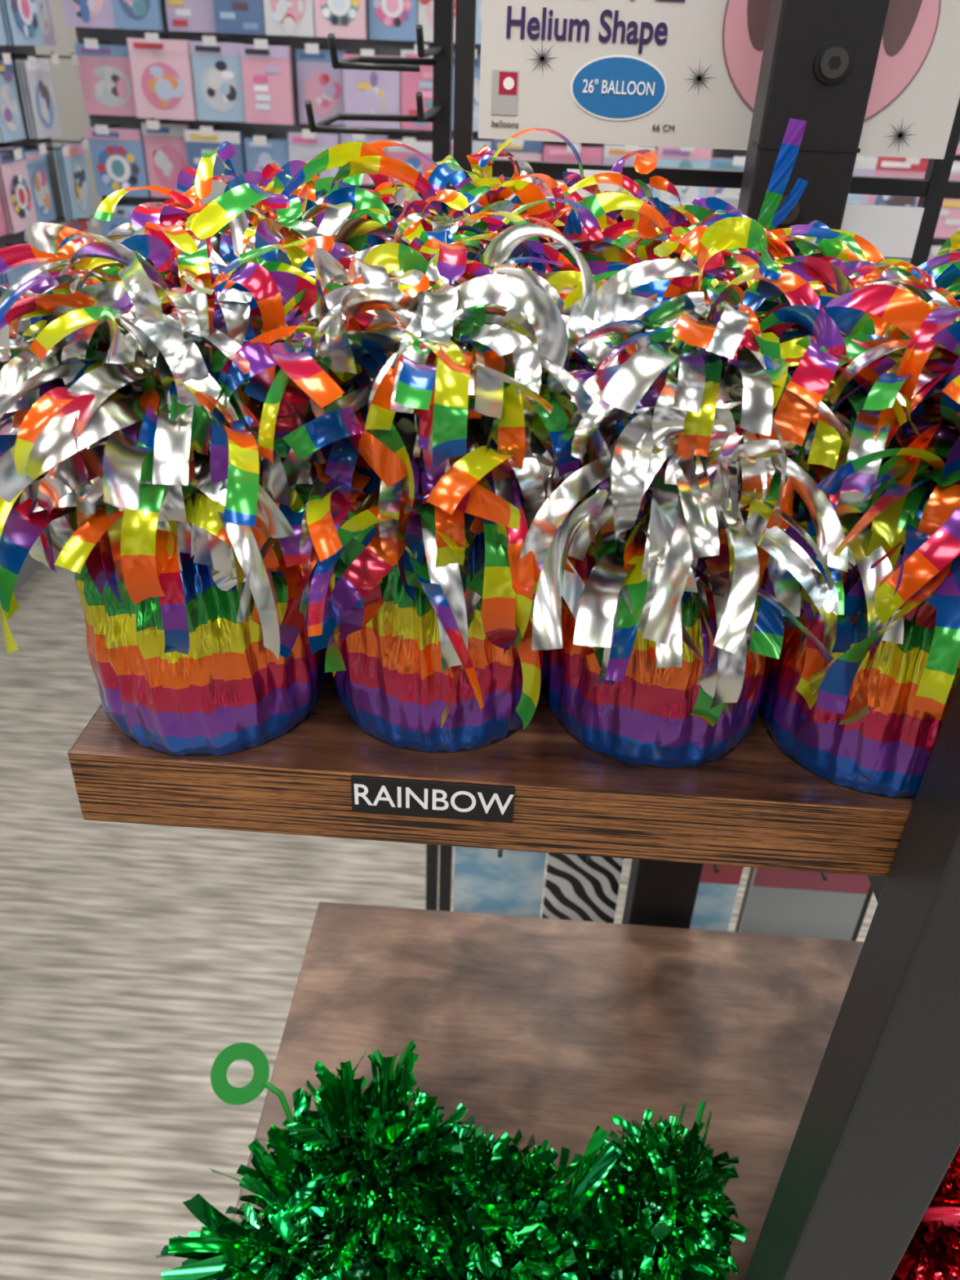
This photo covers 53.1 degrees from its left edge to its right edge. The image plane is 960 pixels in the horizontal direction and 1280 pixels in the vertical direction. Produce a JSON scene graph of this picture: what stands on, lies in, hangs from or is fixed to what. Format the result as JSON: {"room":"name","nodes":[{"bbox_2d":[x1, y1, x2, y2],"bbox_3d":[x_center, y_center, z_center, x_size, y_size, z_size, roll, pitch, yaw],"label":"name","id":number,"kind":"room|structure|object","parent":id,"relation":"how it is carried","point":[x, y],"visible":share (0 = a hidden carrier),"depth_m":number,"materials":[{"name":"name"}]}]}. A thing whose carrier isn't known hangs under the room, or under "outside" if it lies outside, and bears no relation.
{"room":"shop","nodes":[
{"label":"shop","id":0,"kind":"room"},
{"bbox_2d":[35,0,102,239],"bbox_3d":[0.272,-2.301,3.564,8.000,3.200,0.100,4,32,2],"label":"wall","id":1,"kind":"structure","parent":0,"point":[73,122],"depth_m":3.75,"materials":[{"name":"grey"}]},
{"bbox_2d":[0,551,877,1279],"bbox_3d":[-0.017,0.985,1.310,8.000,0.050,7.200,4,32,2],"label":"floor","id":2,"kind":"structure","parent":0,"point":[132,956],"depth_m":1.81,"materials":[{"name":"carpet"}]},
{"bbox_2d":[0,0,97,594],"bbox_3d":[-1.347,-1.099,2.409,0.164,2.250,1.585,4,32,2],"label":"display","id":3,"kind":"object","parent":2,"relation":"on","point":[30,193],"visible":0.41,"depth_m":2.81,"materials":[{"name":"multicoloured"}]},
{"bbox_2d":[304,0,453,910],"bbox_3d":[-0.210,-0.180,1.233,0.312,2.000,0.220,4,32,2],"label":"hook rack","id":4,"kind":"object","parent":2,"relation":"on","point":[441,113],"visible":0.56,"depth_m":1.04,"materials":[{"name":"black metal"}]},
{"bbox_2d":[62,0,959,260],"bbox_3d":[0.537,-1.405,3.034,3.600,2.250,0.164,4,32,2],"label":"display","id":5,"kind":"object","parent":2,"relation":"on","point":[164,83],"visible":0.18,"depth_m":2.94,"materials":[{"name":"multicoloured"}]},
{"bbox_2d":[439,0,959,941],"bbox_3d":[0.218,-0.021,0.955,0.508,2.050,0.015,4,32,2],"label":"display rack","id":6,"kind":"object","parent":2,"relation":"on","point":[935,186],"visible":0.08,"depth_m":0.74,"materials":[{"name":"black metal"}]},
{"bbox_2d":[453,846,546,917],"bbox_3d":[0.018,0.359,1.165,0.104,0.330,0.051,4,32,2],"label":"package","id":7,"kind":"object","parent":6,"relation":"hanging from","point":[488,881],"visible":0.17,"depth_m":1.12,"materials":[{"name":"blue"}]},
{"bbox_2d":[542,853,623,923],"bbox_3d":[0.116,0.361,1.168,0.072,0.330,0.056,26,38,33],"label":"package","id":8,"kind":"object","parent":6,"relation":"hanging from","point":[578,887],"visible":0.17,"depth_m":1.12},
{"bbox_2d":[505,168,690,220],"bbox_3d":[0.082,-0.264,0.773,0.165,0.205,0.061,4,32,2],"label":"package","id":9,"kind":"object","parent":6,"relation":"hanging from","point":[602,187],"visible":0.12,"depth_m":0.72,"materials":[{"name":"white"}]},
{"bbox_2d":[689,863,743,931],"bbox_3d":[0.256,0.370,1.163,0.062,0.330,0.053,-20,38,-31],"label":"package","id":10,"kind":"object","parent":6,"relation":"hanging from","point":[718,885],"visible":0.22,"depth_m":1.11,"materials":[{"name":"blue"}]},
{"bbox_2d":[478,0,959,159],"bbox_3d":[0.176,-0.539,0.599,0.340,0.417,0.008,4,32,2],"label":"package","id":11,"kind":"object","parent":6,"relation":"hanging from","point":[682,73],"visible":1,"depth_m":0.68,"materials":[{"name":"white"}]},
{"bbox_2d":[738,867,870,940],"bbox_3d":[0.372,0.381,1.153,0.130,0.330,0.051,4,32,2],"label":"package","id":12,"kind":"object","parent":6,"relation":"hanging from","point":[780,902],"visible":0.25,"depth_m":1.11,"materials":[{"name":"grey"}]},
{"bbox_2d":[717,197,924,262],"bbox_3d":[0.252,-0.264,0.760,0.155,0.190,0.061,4,32,2],"label":"package","id":13,"kind":"object","parent":6,"relation":"hanging from","point":[893,230],"visible":0.12,"depth_m":0.73,"materials":[{"name":"white"}]},
{"bbox_2d":[621,0,889,928],"bbox_3d":[0.200,0.013,0.851,0.066,2.100,0.045,4,32,2],"label":"upright","id":14,"kind":"object","parent":2,"relation":"on","point":[820,57],"visible":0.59,"depth_m":0.62,"materials":[{"name":"black metal"}]},
{"bbox_2d":[743,674,959,1279],"bbox_3d":[0.209,0.235,0.492,0.059,2.100,0.043,4,32,2],"label":"post","id":15,"kind":"object","parent":2,"relation":"on","point":[877,1136],"visible":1,"depth_m":0.46,"materials":[{"name":"black metal"}]},
{"bbox_2d":[67,671,915,876],"bbox_3d":[0.092,-0.009,0.595,0.540,0.041,0.366,4,32,2],"label":"wooden shelf","id":16,"kind":"object","parent":15,"relation":"on","point":[753,806],"visible":0.38,"depth_m":0.44,"materials":[{"name":"brown wood"}]},
{"bbox_2d":[0,182,415,756],"bbox_3d":[-0.133,-0.058,0.402,0.203,0.228,0.231,25,38,32],"label":"weight","id":17,"kind":"object","parent":16,"relation":"on","point":[132,455],"visible":0.85,"depth_m":0.36,"materials":[{"name":"plastic"}]},
{"bbox_2d":[75,141,386,309],"bbox_3d":[-0.119,-0.134,0.517,0.195,0.238,0.183,4,32,2],"label":"weight","id":18,"kind":"object","parent":16,"relation":"on","point":[237,239],"visible":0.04,"depth_m":0.47,"materials":[{"name":"plastic"}]},
{"bbox_2d":[128,157,397,256],"bbox_3d":[-0.121,-0.181,0.604,0.189,0.226,0.191,-11,34,-21],"label":"weight","id":19,"kind":"object","parent":16,"relation":"on","point":[313,189],"visible":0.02,"depth_m":0.57,"materials":[{"name":"plastic"}]},
{"bbox_2d":[351,774,515,822],"bbox_3d":[-0.022,0.072,0.437,0.074,0.020,0.002,4,32,2],"label":"label","id":20,"kind":"object","parent":16,"relation":"attached to","point":[377,794],"visible":1,"depth_m":0.44,"materials":[{"name":"black plastic"}]},
{"bbox_2d":[221,224,683,753],"bbox_3d":[-0.011,-0.065,0.422,0.223,0.228,0.219,-13,35,-24],"label":"weight","id":21,"kind":"object","parent":16,"relation":"on","point":[405,659],"visible":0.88,"depth_m":0.36,"materials":[{"name":"plastic"}]},
{"bbox_2d":[300,155,609,328],"bbox_3d":[-0.013,-0.126,0.516,0.184,0.232,0.183,-13,35,-24],"label":"weight","id":22,"kind":"object","parent":16,"relation":"on","point":[415,225],"visible":0.04,"depth_m":0.48,"materials":[{"name":"plastic"}]},
{"bbox_2d":[342,128,645,258],"bbox_3d":[0.005,-0.190,0.611,0.184,0.244,0.195,4,32,2],"label":"weight","id":23,"kind":"object","parent":16,"relation":"on","point":[445,171],"visible":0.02,"depth_m":0.55,"materials":[{"name":"plastic"}]},
{"bbox_2d":[523,118,808,262],"bbox_3d":[0.091,-0.187,0.603,0.198,0.253,0.185,4,32,2],"label":"weight","id":24,"kind":"object","parent":16,"relation":"on","point":[646,161],"visible":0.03,"depth_m":0.55,"materials":[{"name":"plastic"}]},
{"bbox_2d":[520,192,825,324],"bbox_3d":[0.098,-0.112,0.512,0.197,0.220,0.210,4,32,2],"label":"weight","id":25,"kind":"object","parent":16,"relation":"on","point":[726,264],"visible":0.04,"depth_m":0.47,"materials":[{"name":"plastic"}]},
{"bbox_2d":[424,216,955,768],"bbox_3d":[0.095,-0.055,0.413,0.236,0.228,0.210,-19,38,-31],"label":"weight","id":26,"kind":"object","parent":16,"relation":"on","point":[682,381],"visible":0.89,"depth_m":0.36,"materials":[{"name":"plastic"}]},
{"bbox_2d":[680,252,959,799],"bbox_3d":[0.194,-0.046,0.404,0.228,0.228,0.218,4,32,2],"label":"weight","id":27,"kind":"object","parent":16,"relation":"on","point":[873,726],"visible":0.73,"depth_m":0.36,"materials":[{"name":"plastic"}]},
{"bbox_2d":[746,220,959,301],"bbox_3d":[0.207,-0.097,0.504,0.198,0.212,0.212,4,32,2],"label":"weight","id":28,"kind":"object","parent":16,"relation":"on","point":[839,246],"visible":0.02,"depth_m":0.48,"materials":[{"name":"plastic"}]},
{"bbox_2d":[867,875,887,902],"bbox_3d":[0.211,0.023,0.611,0.060,0.022,0.378,4,32,2],"label":"shelf bracket","id":29,"kind":"object","parent":15,"relation":"attached to","point":[877,882],"visible":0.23,"depth_m":0.46,"materials":[{"name":"black metal"}]},
{"bbox_3d":[0.193,0.432,0.863,0.060,0.021,0.378,4,32,2],"label":"shelf bracket","id":30,"kind":"object","parent":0,"visible":0},
{"bbox_2d":[216,901,864,1279],"bbox_3d":[0.141,0.413,0.830,0.645,0.040,0.400,4,32,2],"label":"wooden shelf","id":31,"kind":"object","parent":30,"relation":"on","point":[551,1029],"visible":0.57,"depth_m":0.89,"materials":[{"name":"brown wood"}]},
{"bbox_2d":[155,1038,484,1279],"bbox_3d":[-0.102,0.369,0.666,0.203,0.185,0.202,10,32,13],"label":"weight","id":32,"kind":"object","parent":31,"relation":"on","point":[344,1185],"visible":0.94,"depth_m":0.66,"materials":[{"name":"green plastic"}]},
{"bbox_2d":[394,1121,622,1279],"bbox_3d":[0.016,0.412,0.666,0.173,0.122,0.179,4,32,2],"label":"weight","id":33,"kind":"object","parent":31,"relation":"on","point":[510,1225],"visible":0.91,"depth_m":0.66,"materials":[{"name":"green plastic"}]},
{"bbox_2d":[555,1101,749,1279],"bbox_3d":[0.113,0.409,0.672,0.153,0.127,0.183,4,32,2],"label":"weight","id":34,"kind":"object","parent":31,"relation":"on","point":[661,1211],"visible":0.94,"depth_m":0.67,"materials":[{"name":"green plastic"}]},
{"bbox_2d":[890,1146,959,1279],"bbox_3d":[0.322,0.390,0.682,0.185,0.162,0.168,4,32,2],"label":"weight","id":35,"kind":"object","parent":31,"relation":"on","point":[933,1251],"visible":0.13,"depth_m":0.63,"materials":[{"name":"red plastic"}]}
]}

